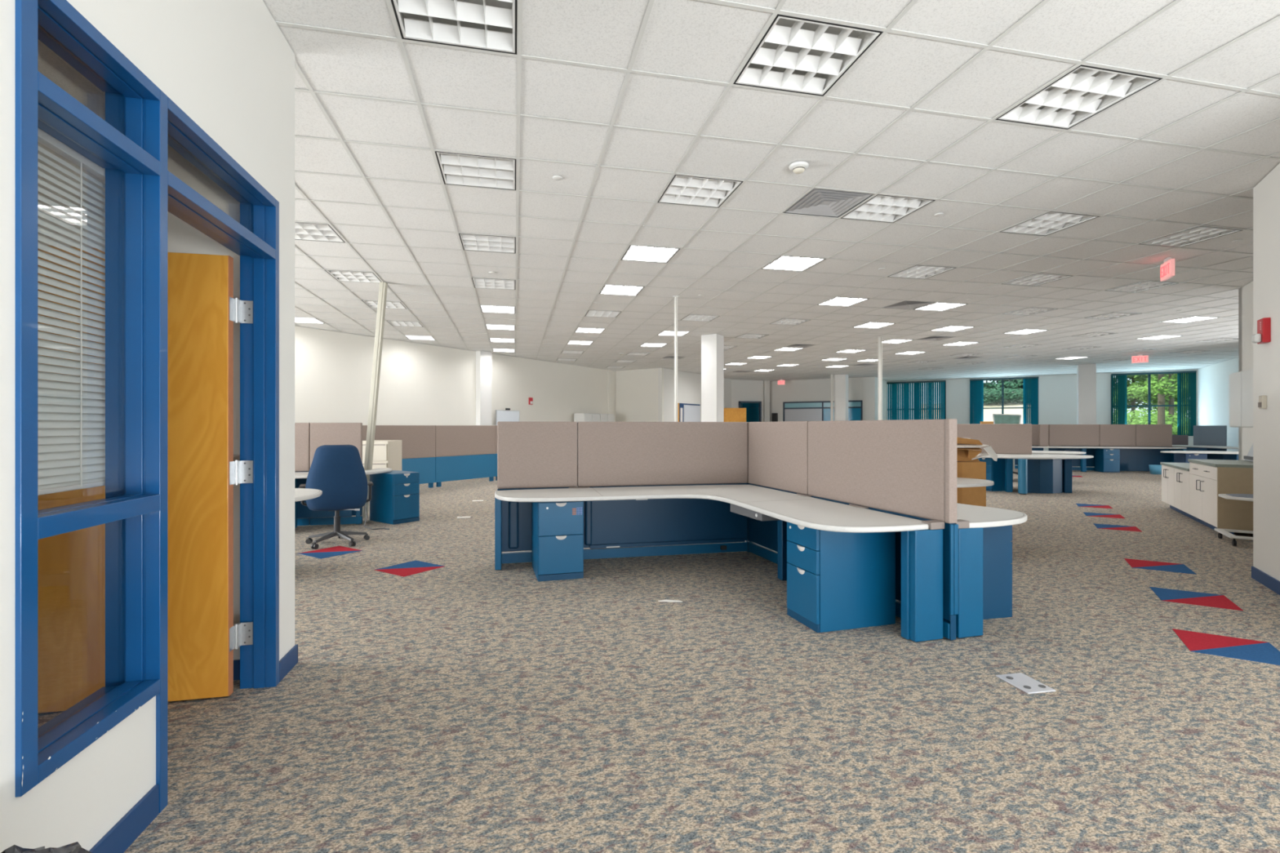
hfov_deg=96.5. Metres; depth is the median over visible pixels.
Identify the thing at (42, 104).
window
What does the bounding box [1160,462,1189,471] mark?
countertop
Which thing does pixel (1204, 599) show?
inlay
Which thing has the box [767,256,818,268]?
diffuser
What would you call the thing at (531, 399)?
fire alarm
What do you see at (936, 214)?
sprinkler cover
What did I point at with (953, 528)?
post
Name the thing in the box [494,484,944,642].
desk
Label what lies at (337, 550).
inlay
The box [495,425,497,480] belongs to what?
partition panel
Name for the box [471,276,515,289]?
ceiling light
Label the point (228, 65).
wall
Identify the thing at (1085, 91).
ceiling light
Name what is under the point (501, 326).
ceiling light
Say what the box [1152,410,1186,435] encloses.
shrub
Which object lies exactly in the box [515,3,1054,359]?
ceiling slab
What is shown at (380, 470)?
countertop
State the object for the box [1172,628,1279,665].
inlay
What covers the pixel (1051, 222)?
ceiling light
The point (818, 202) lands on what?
ceiling vent
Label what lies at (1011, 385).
tree
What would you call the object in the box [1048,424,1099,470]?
partition panel
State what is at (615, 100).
ceiling
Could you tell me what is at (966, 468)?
wooden cabinet
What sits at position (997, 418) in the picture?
mesh chair
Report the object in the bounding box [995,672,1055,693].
outlet plate
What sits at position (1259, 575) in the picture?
baseboard
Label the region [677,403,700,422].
door
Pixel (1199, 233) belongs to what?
ceiling light
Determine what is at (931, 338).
ceiling vent
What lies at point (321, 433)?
partition panel
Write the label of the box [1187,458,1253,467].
countertop
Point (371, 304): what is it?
ceiling light
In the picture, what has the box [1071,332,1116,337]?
ceiling light
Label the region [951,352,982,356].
ceiling light
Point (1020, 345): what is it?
ceiling light
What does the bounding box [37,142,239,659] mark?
wall
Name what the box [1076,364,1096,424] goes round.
square column
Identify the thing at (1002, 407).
window
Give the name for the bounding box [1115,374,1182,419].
tree
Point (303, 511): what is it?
partition panel
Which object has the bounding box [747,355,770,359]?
ceiling light
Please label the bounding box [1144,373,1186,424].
tree
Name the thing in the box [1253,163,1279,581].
wall
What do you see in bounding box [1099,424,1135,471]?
partition panel
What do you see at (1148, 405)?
window
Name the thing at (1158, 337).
ceiling light
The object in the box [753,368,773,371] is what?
ceiling light
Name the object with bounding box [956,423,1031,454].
partition panel
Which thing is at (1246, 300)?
wall
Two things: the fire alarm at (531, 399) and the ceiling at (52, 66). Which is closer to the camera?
the ceiling at (52, 66)
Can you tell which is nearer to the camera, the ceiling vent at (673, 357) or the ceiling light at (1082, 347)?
the ceiling light at (1082, 347)
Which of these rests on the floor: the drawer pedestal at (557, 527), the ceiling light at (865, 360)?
the drawer pedestal at (557, 527)
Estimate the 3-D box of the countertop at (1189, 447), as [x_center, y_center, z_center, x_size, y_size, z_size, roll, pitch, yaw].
[16.270,0.937,16.900,1.621,0.695,2.938,0,0,-20]
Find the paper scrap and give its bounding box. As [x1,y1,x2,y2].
[657,600,681,602]
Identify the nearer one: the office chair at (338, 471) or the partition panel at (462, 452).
the office chair at (338, 471)
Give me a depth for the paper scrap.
4.19 m
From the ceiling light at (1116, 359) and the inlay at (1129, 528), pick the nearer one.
the inlay at (1129, 528)
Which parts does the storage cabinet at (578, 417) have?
door, door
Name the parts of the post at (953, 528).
post, post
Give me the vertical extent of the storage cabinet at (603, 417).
1.700 m
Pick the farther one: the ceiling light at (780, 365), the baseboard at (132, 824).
the ceiling light at (780, 365)
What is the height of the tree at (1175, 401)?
7.957 m
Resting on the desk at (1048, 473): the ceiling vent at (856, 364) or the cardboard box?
the cardboard box
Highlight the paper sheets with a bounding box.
[956,443,997,461]
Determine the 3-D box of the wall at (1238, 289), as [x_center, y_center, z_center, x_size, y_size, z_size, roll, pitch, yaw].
[10.620,-0.362,7.197,4.342,3.305,0.141,0,0,33]
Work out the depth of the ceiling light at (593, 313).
10.36 m
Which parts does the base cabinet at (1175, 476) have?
door, door, door, door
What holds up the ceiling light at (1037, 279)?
attached to the ceiling at (615, 100)
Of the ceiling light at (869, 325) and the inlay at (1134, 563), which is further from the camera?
the ceiling light at (869, 325)
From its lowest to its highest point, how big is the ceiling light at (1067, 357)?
0.110 m
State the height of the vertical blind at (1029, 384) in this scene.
2.300 m
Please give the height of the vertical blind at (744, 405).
1.360 m
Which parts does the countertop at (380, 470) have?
leg, leg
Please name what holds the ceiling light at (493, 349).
attached to the ceiling at (615, 100)
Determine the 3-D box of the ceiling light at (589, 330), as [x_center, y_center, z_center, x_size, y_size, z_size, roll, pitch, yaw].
[-1.063,-2.070,12.082,0.584,0.110,0.584,0,0,-12]
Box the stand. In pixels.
[1214,493,1253,546]
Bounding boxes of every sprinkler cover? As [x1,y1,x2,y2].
[552,175,562,180]
[933,213,943,216]
[1231,239,1242,242]
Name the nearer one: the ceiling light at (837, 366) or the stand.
the stand
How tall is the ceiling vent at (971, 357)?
0.018 m
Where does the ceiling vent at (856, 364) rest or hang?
in the ceiling at (615, 100)
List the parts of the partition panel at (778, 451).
kick plate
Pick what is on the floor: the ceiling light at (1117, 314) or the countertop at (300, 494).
the countertop at (300, 494)
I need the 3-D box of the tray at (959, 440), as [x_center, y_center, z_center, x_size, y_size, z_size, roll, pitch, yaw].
[3.792,0.135,7.149,0.740,0.190,0.600,0,0,0]
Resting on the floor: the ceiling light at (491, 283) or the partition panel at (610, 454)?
the partition panel at (610, 454)
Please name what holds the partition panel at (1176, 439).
on the floor
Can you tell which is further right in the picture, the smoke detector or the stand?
the stand
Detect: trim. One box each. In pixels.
[607,369,611,413]
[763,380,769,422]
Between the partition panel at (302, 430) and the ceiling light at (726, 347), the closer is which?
the partition panel at (302, 430)
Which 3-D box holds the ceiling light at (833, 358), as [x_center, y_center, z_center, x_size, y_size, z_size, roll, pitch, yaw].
[5.898,-2.070,17.356,0.584,0.110,0.584,0,0,-12]
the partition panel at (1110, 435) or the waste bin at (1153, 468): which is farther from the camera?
the partition panel at (1110, 435)
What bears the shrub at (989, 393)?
on the sandy bank
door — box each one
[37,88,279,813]
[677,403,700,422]
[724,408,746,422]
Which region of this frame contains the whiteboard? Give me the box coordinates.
[495,408,519,425]
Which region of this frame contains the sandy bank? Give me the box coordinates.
[923,402,1022,423]
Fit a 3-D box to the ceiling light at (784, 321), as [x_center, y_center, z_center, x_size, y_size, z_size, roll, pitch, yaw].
[2.904,-2.070,11.078,0.584,0.110,0.584,0,0,-12]
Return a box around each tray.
[956,437,982,444]
[956,437,982,460]
[1243,455,1253,460]
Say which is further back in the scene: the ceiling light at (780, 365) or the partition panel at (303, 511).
the ceiling light at (780, 365)
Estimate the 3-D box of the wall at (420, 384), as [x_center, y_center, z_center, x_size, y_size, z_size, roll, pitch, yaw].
[-5.843,-0.362,13.372,0.150,3.305,18.130,0,0,33]
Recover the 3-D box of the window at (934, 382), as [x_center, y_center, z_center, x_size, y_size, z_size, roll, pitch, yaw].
[12.195,-0.777,25.315,2.405,2.335,0.110,0,0,33]
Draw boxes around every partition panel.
[294,422,311,525]
[297,478,351,518]
[309,422,362,525]
[362,425,435,488]
[435,425,495,487]
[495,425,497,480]
[497,421,577,564]
[577,422,747,559]
[748,421,808,564]
[808,418,956,639]
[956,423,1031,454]
[1014,424,1043,468]
[1039,424,1048,446]
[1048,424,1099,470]
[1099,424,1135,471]
[1135,424,1172,462]
[1172,435,1188,444]
[1193,425,1226,459]
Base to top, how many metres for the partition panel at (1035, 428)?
1.318 m
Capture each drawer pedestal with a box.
[369,470,419,524]
[531,501,583,582]
[786,521,895,632]
[977,457,1013,491]
[982,524,1012,619]
[1094,448,1119,472]
[1173,453,1207,462]
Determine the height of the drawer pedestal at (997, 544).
0.655 m
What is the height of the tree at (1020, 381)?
9.128 m
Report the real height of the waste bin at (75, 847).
0.447 m
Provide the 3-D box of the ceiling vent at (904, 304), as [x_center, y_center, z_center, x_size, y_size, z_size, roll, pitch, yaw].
[4.487,-2.026,9.552,0.584,0.018,0.584,0,0,-12]
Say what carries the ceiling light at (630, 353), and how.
attached to the ceiling at (615, 100)
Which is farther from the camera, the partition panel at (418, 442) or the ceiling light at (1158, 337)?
the ceiling light at (1158, 337)
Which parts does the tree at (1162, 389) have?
crown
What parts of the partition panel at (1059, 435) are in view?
kick plate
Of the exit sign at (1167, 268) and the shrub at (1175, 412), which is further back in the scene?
the shrub at (1175, 412)
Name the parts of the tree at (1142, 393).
crown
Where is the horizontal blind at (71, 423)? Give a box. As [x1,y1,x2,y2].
[37,127,105,495]
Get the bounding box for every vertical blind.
[740,402,759,422]
[886,380,946,420]
[969,376,1038,424]
[1111,370,1196,435]
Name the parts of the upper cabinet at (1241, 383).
door, door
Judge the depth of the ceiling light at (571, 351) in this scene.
15.73 m
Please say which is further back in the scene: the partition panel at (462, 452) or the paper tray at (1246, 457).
the partition panel at (462, 452)
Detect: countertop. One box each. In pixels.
[294,467,391,528]
[294,488,322,502]
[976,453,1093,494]
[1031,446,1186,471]
[1031,450,1085,454]
[1160,450,1238,460]
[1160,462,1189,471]
[1172,444,1238,450]
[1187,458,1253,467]
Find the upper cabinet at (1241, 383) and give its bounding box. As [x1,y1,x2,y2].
[1229,368,1253,427]
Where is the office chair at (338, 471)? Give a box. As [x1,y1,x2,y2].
[298,444,373,549]
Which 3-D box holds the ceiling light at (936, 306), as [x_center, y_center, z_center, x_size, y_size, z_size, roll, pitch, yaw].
[5.083,-2.070,9.683,0.584,0.110,0.584,0,0,-12]
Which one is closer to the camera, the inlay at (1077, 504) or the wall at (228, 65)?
the wall at (228, 65)
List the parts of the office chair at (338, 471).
armrest, arm, arm, backrest, arm, lever, arm, armrest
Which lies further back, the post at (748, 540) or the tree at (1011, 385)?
the tree at (1011, 385)
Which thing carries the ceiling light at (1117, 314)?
attached to the ceiling at (615, 100)
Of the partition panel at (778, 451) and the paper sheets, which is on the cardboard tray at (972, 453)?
the paper sheets
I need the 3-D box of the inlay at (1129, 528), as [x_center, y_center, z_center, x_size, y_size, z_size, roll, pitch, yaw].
[6.040,1.288,7.237,0.427,0.003,0.427,0,0,33]
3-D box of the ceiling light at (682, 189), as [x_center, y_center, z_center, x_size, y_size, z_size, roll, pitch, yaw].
[0.505,-2.070,4.932,0.584,0.110,0.584,0,0,-12]
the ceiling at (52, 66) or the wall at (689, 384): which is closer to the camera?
the ceiling at (52, 66)
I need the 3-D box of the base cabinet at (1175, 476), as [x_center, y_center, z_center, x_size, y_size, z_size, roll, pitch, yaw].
[8.088,0.932,8.159,0.759,0.715,1.620,0,0,33]
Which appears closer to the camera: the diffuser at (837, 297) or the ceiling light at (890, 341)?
the diffuser at (837, 297)
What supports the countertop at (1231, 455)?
on the floor
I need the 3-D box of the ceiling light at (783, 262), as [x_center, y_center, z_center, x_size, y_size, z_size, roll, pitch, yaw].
[1.900,-2.070,7.111,0.584,0.110,0.584,0,0,-12]
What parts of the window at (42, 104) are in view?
pane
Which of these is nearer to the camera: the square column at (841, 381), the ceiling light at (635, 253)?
the ceiling light at (635, 253)
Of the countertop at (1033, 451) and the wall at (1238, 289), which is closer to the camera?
the wall at (1238, 289)
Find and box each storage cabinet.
[573,413,599,422]
[599,413,614,422]
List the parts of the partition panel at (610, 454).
kick plate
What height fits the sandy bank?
3.400 m
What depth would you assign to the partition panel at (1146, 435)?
16.00 m
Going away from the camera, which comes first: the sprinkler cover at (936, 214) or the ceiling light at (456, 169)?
the ceiling light at (456, 169)
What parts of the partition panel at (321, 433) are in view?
kick plate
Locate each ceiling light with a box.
[294,222,345,242]
[294,316,324,323]
[324,268,382,283]
[362,299,406,309]
[386,320,423,327]
[391,0,517,54]
[404,334,435,340]
[435,151,515,190]
[458,233,515,253]
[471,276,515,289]
[480,304,515,313]
[484,324,515,330]
[488,337,515,342]
[492,348,515,351]
[556,358,576,360]
[560,350,584,354]
[566,340,593,344]
[574,327,604,333]
[584,309,621,317]
[599,284,644,295]
[614,360,635,362]
[620,244,679,262]
[626,351,648,355]
[640,342,666,346]
[657,174,742,207]
[657,330,688,336]
[681,314,719,321]
[724,345,737,349]
[724,362,746,364]
[733,13,883,96]
[735,333,768,338]
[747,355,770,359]
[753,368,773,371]
[761,255,825,271]
[769,318,809,324]
[775,346,804,351]
[778,364,796,366]
[817,296,868,306]
[822,357,848,360]
[824,364,848,367]
[835,349,866,352]
[840,194,935,222]
[853,321,895,328]
[856,359,877,361]
[882,338,911,343]
[888,265,955,279]
[895,351,925,354]
[915,302,967,311]
[918,367,941,369]
[931,325,974,331]
[942,341,977,346]
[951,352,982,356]
[956,361,983,364]
[995,64,1162,129]
[1000,211,1099,235]
[1002,273,1071,286]
[1002,306,1058,315]
[1003,328,1048,334]
[1004,343,1042,347]
[1056,356,1085,359]
[1061,346,1098,350]
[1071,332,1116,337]
[1084,311,1140,319]
[1104,358,1131,360]
[1106,280,1176,292]
[1120,347,1155,351]
[1137,334,1181,339]
[1139,226,1241,247]
[1161,316,1217,323]
[1170,350,1208,353]
[1197,337,1238,342]
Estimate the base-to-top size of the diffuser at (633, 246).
0.001 m
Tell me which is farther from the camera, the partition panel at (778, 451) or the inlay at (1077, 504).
the inlay at (1077, 504)
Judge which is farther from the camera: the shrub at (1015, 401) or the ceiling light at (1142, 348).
the shrub at (1015, 401)
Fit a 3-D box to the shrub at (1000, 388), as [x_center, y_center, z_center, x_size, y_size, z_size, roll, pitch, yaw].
[29.474,-2.439,46.983,2.730,1.516,2.701,0,0,-12]
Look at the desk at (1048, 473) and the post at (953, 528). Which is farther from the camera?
the desk at (1048, 473)
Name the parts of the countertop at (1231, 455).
leg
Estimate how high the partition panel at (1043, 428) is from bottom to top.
0.629 m
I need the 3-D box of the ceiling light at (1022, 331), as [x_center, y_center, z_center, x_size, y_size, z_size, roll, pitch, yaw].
[8.266,-2.070,12.255,0.584,0.110,0.584,0,0,-12]
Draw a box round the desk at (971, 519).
[955,477,1026,638]
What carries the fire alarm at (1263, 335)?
attached to the wall at (1266, 194)
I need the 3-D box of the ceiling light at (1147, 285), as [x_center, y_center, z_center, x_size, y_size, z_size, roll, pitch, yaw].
[7.263,-2.070,8.287,0.584,0.110,0.584,0,0,-12]
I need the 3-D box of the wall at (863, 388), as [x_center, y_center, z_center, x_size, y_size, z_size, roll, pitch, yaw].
[7.698,-0.362,24.728,4.647,3.305,0.150,0,0,31]
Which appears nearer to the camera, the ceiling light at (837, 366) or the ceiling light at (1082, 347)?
the ceiling light at (1082, 347)
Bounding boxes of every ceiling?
[37,39,105,120]
[262,0,1279,381]
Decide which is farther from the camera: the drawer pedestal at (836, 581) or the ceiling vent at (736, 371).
the ceiling vent at (736, 371)
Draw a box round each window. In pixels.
[15,0,159,797]
[738,401,761,422]
[782,400,862,421]
[888,382,946,419]
[983,377,1038,424]
[1111,373,1193,436]
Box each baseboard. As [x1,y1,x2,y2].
[88,644,297,852]
[1251,565,1279,595]
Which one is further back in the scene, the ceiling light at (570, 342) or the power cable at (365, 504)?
the ceiling light at (570, 342)
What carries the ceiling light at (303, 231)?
attached to the ceiling at (615, 100)
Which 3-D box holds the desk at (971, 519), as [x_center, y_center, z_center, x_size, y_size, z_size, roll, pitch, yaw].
[2.709,0.931,5.069,2.626,0.706,2.832,0,0,-12]
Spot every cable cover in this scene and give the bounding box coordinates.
[508,501,518,548]
[585,501,591,545]
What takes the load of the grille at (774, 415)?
attached to the wall speaker
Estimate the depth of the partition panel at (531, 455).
5.35 m
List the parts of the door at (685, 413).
white panel, head rail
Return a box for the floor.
[37,458,1279,852]
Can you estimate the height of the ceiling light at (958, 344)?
0.110 m
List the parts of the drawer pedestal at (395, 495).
drawer, drawer, drawer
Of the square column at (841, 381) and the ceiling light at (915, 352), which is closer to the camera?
the ceiling light at (915, 352)
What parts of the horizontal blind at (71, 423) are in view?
rail, ladder cord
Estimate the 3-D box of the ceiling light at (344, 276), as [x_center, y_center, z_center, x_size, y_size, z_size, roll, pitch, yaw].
[-3.854,-2.070,7.723,0.584,0.110,0.584,0,0,-12]
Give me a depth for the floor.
2.59 m
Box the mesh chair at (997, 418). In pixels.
[992,413,1021,474]
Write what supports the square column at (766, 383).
attached to the wall
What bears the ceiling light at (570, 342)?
attached to the ceiling at (615, 100)
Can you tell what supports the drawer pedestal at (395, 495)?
on the floor
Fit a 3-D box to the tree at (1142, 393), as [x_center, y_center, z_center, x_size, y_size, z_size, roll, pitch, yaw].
[35.349,-3.178,38.179,5.164,9.337,5.391,0,0,-12]
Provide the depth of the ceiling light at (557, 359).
17.52 m
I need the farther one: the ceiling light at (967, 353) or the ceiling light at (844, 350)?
the ceiling light at (967, 353)
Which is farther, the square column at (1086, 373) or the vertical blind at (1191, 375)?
the vertical blind at (1191, 375)
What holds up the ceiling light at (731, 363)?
attached to the ceiling at (615, 100)
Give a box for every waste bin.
[1,841,91,852]
[1148,464,1161,474]
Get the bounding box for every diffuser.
[602,284,639,293]
[624,245,675,259]
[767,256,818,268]
[824,297,861,303]
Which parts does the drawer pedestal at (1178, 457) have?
drawer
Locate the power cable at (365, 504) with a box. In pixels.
[363,504,389,529]
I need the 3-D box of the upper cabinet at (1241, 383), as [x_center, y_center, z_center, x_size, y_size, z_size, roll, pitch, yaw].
[8.079,-0.355,7.523,0.230,0.750,1.000,0,0,33]
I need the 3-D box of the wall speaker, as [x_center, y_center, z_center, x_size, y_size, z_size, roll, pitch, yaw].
[6.026,-0.315,25.554,0.230,0.510,0.164,0,0,31]
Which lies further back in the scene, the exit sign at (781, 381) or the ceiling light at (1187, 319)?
the exit sign at (781, 381)
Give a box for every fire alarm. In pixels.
[528,397,533,404]
[1251,317,1271,344]
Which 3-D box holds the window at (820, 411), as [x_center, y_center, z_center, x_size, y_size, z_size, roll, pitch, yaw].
[7.799,-0.325,24.561,3.337,1.470,0.032,0,0,31]
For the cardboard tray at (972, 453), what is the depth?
6.87 m
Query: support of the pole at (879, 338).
on the floor
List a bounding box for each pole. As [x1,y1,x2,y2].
[361,281,387,518]
[672,295,679,422]
[830,374,833,421]
[875,336,884,420]
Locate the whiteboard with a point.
(500, 415)
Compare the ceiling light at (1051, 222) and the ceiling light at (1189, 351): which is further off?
the ceiling light at (1189, 351)
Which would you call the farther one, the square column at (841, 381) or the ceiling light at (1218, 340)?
the square column at (841, 381)
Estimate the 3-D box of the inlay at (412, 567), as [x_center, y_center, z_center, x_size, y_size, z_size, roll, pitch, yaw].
[-2.082,1.288,5.174,0.427,0.003,0.427,0,0,33]
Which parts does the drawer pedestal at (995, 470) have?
drawer, drawer, drawer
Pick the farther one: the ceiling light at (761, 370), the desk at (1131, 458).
the ceiling light at (761, 370)
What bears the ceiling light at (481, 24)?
attached to the ceiling at (615, 100)
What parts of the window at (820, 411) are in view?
pane, pane, pane, pane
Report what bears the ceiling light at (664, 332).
attached to the ceiling at (615, 100)
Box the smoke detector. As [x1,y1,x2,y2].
[788,161,808,173]
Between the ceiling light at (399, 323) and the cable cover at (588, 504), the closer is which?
the cable cover at (588, 504)
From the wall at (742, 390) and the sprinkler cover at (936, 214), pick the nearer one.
the sprinkler cover at (936, 214)
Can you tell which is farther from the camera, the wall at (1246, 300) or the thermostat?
the wall at (1246, 300)
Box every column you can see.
[475,351,491,425]
[701,333,724,422]
[834,373,848,420]
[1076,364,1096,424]
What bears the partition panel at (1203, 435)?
on the floor
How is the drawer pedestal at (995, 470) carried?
on the floor
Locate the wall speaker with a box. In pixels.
[771,413,777,421]
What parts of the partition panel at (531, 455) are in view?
kick plate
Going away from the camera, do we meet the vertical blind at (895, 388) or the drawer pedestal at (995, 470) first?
the drawer pedestal at (995, 470)
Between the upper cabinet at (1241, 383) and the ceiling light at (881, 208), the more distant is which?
the upper cabinet at (1241, 383)
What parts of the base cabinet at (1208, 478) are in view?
door, drawer, door, panel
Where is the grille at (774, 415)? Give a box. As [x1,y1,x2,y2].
[772,413,776,421]
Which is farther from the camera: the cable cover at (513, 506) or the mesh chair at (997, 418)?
the mesh chair at (997, 418)
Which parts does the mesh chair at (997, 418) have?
frame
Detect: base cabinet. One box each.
[1160,462,1199,522]
[1187,458,1253,534]
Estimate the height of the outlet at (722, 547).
0.040 m
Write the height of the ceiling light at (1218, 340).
0.110 m
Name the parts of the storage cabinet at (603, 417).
door, door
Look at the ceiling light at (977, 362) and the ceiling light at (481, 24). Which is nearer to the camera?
the ceiling light at (481, 24)
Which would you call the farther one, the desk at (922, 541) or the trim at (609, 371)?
the trim at (609, 371)
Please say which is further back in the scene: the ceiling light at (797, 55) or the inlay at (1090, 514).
the inlay at (1090, 514)
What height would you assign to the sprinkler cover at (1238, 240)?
0.007 m
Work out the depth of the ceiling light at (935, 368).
20.26 m
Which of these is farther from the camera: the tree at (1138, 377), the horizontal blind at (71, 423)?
the tree at (1138, 377)
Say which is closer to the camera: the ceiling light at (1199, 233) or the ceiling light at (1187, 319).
the ceiling light at (1199, 233)
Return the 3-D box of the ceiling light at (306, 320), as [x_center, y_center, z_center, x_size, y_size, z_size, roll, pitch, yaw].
[-6.426,-2.070,10.906,0.584,0.110,0.584,0,0,-12]
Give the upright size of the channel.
0.105 m
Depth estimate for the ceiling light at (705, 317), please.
10.75 m
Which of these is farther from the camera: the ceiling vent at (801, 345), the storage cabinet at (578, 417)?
the storage cabinet at (578, 417)
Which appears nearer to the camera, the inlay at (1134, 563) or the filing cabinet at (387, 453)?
the inlay at (1134, 563)
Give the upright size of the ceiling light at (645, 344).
0.110 m
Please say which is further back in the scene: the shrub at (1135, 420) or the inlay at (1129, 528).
the shrub at (1135, 420)
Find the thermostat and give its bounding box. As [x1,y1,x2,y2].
[1257,395,1266,408]
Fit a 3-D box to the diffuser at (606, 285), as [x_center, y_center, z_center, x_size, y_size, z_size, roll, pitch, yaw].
[-0.280,-2.049,8.507,0.540,0.001,0.540,0,0,-12]
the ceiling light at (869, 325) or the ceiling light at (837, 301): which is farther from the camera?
the ceiling light at (869, 325)
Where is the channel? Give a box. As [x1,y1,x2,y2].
[589,537,745,550]
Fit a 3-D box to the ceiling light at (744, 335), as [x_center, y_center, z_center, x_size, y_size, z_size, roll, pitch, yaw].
[2.511,-2.070,12.866,0.584,0.110,0.584,0,0,-12]
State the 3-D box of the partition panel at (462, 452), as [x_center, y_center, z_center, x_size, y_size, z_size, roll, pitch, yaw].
[-3.864,0.640,12.718,0.060,1.300,1.664,0,0,33]
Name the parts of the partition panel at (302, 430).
kick plate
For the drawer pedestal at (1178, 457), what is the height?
0.655 m
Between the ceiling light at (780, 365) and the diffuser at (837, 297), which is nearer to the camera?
the diffuser at (837, 297)
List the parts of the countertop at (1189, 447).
leg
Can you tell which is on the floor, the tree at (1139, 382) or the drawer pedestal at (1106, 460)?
the drawer pedestal at (1106, 460)
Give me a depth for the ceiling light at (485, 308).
9.97 m
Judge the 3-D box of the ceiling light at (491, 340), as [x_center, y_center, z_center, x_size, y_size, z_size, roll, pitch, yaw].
[-3.243,-2.070,13.477,0.584,0.110,0.584,0,0,-12]
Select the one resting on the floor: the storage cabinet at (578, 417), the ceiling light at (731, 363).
the storage cabinet at (578, 417)
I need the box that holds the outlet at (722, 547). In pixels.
[720,545,726,550]
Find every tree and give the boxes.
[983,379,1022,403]
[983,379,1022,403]
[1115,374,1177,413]
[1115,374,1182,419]
[1127,373,1186,434]
[1135,375,1186,412]
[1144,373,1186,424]
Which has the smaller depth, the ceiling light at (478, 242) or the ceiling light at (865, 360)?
the ceiling light at (478, 242)
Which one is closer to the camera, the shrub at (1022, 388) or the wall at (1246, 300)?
the wall at (1246, 300)
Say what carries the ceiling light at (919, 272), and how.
attached to the ceiling at (615, 100)
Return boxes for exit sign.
[777,379,785,384]
[1131,354,1148,363]
[1160,257,1174,281]
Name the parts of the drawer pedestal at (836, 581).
handle, handle, drawer, drawer, drawer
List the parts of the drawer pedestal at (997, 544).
drawer, drawer, drawer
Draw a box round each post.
[746,422,751,552]
[949,524,958,640]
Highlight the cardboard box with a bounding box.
[980,421,993,423]
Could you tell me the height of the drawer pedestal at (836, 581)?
0.655 m
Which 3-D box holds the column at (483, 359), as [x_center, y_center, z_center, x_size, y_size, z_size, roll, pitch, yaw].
[-4.270,-0.362,15.566,0.220,3.305,0.400,0,0,33]
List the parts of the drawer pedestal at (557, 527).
drawer, drawer, handle, handle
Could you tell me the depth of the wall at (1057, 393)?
22.59 m
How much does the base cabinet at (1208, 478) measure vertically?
0.845 m
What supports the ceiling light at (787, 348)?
attached to the ceiling at (615, 100)
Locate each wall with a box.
[0,0,294,852]
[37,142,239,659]
[294,325,615,425]
[615,368,664,422]
[657,367,731,422]
[731,379,763,422]
[769,377,875,422]
[875,377,887,420]
[887,368,1197,450]
[1197,357,1238,451]
[1238,280,1253,460]
[1238,288,1241,459]
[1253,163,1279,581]
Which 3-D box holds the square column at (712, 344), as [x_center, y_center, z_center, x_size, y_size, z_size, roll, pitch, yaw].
[1.618,-0.362,12.742,0.399,3.305,0.399,0,0,33]
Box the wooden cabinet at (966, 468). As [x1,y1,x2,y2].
[956,448,989,506]
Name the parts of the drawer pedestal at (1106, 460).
drawer, drawer, drawer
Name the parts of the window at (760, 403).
dark glass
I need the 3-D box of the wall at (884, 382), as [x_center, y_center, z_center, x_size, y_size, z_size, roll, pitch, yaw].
[10.366,-0.362,24.723,0.150,3.305,2.899,0,0,33]
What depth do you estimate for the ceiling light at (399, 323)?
11.36 m
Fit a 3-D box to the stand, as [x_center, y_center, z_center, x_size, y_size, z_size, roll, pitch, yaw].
[6.791,1.027,6.147,0.760,0.524,0.560,0,0,33]
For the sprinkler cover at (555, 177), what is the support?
attached to the ceiling at (615, 100)
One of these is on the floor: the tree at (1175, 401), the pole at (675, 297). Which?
the pole at (675, 297)
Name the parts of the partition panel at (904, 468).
kick plate, trim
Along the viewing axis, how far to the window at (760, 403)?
25.07 m
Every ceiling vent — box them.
[663,355,684,359]
[733,370,748,372]
[783,188,872,217]
[786,343,814,347]
[853,364,875,365]
[884,300,933,309]
[916,335,951,340]
[956,355,982,359]
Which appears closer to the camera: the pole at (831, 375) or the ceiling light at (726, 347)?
the ceiling light at (726, 347)
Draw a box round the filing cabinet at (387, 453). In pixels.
[362,440,401,471]
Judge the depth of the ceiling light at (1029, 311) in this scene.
10.12 m
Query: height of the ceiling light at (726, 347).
0.110 m
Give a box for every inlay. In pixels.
[298,546,362,559]
[374,560,444,577]
[1075,503,1112,508]
[1083,511,1125,519]
[1093,523,1142,532]
[1124,558,1196,574]
[1149,586,1243,610]
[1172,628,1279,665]
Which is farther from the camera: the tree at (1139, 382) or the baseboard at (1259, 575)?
the tree at (1139, 382)
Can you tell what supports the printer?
on the countertop
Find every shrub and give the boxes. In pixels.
[983,386,1016,404]
[983,387,1001,404]
[995,387,1022,404]
[1013,388,1022,403]
[1115,408,1186,435]
[1115,409,1186,434]
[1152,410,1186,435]
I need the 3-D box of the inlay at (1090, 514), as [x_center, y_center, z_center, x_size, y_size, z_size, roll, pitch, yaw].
[6.673,1.288,8.225,0.427,0.003,0.427,0,0,33]
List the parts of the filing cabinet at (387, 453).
drawer, drawer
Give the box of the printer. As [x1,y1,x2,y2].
[1243,444,1253,462]
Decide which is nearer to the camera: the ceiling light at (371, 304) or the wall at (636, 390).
the ceiling light at (371, 304)
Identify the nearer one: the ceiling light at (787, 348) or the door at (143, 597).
the door at (143, 597)
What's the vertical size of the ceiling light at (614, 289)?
0.110 m
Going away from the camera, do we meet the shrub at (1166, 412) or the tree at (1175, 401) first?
the shrub at (1166, 412)
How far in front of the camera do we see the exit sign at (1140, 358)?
16.08 m

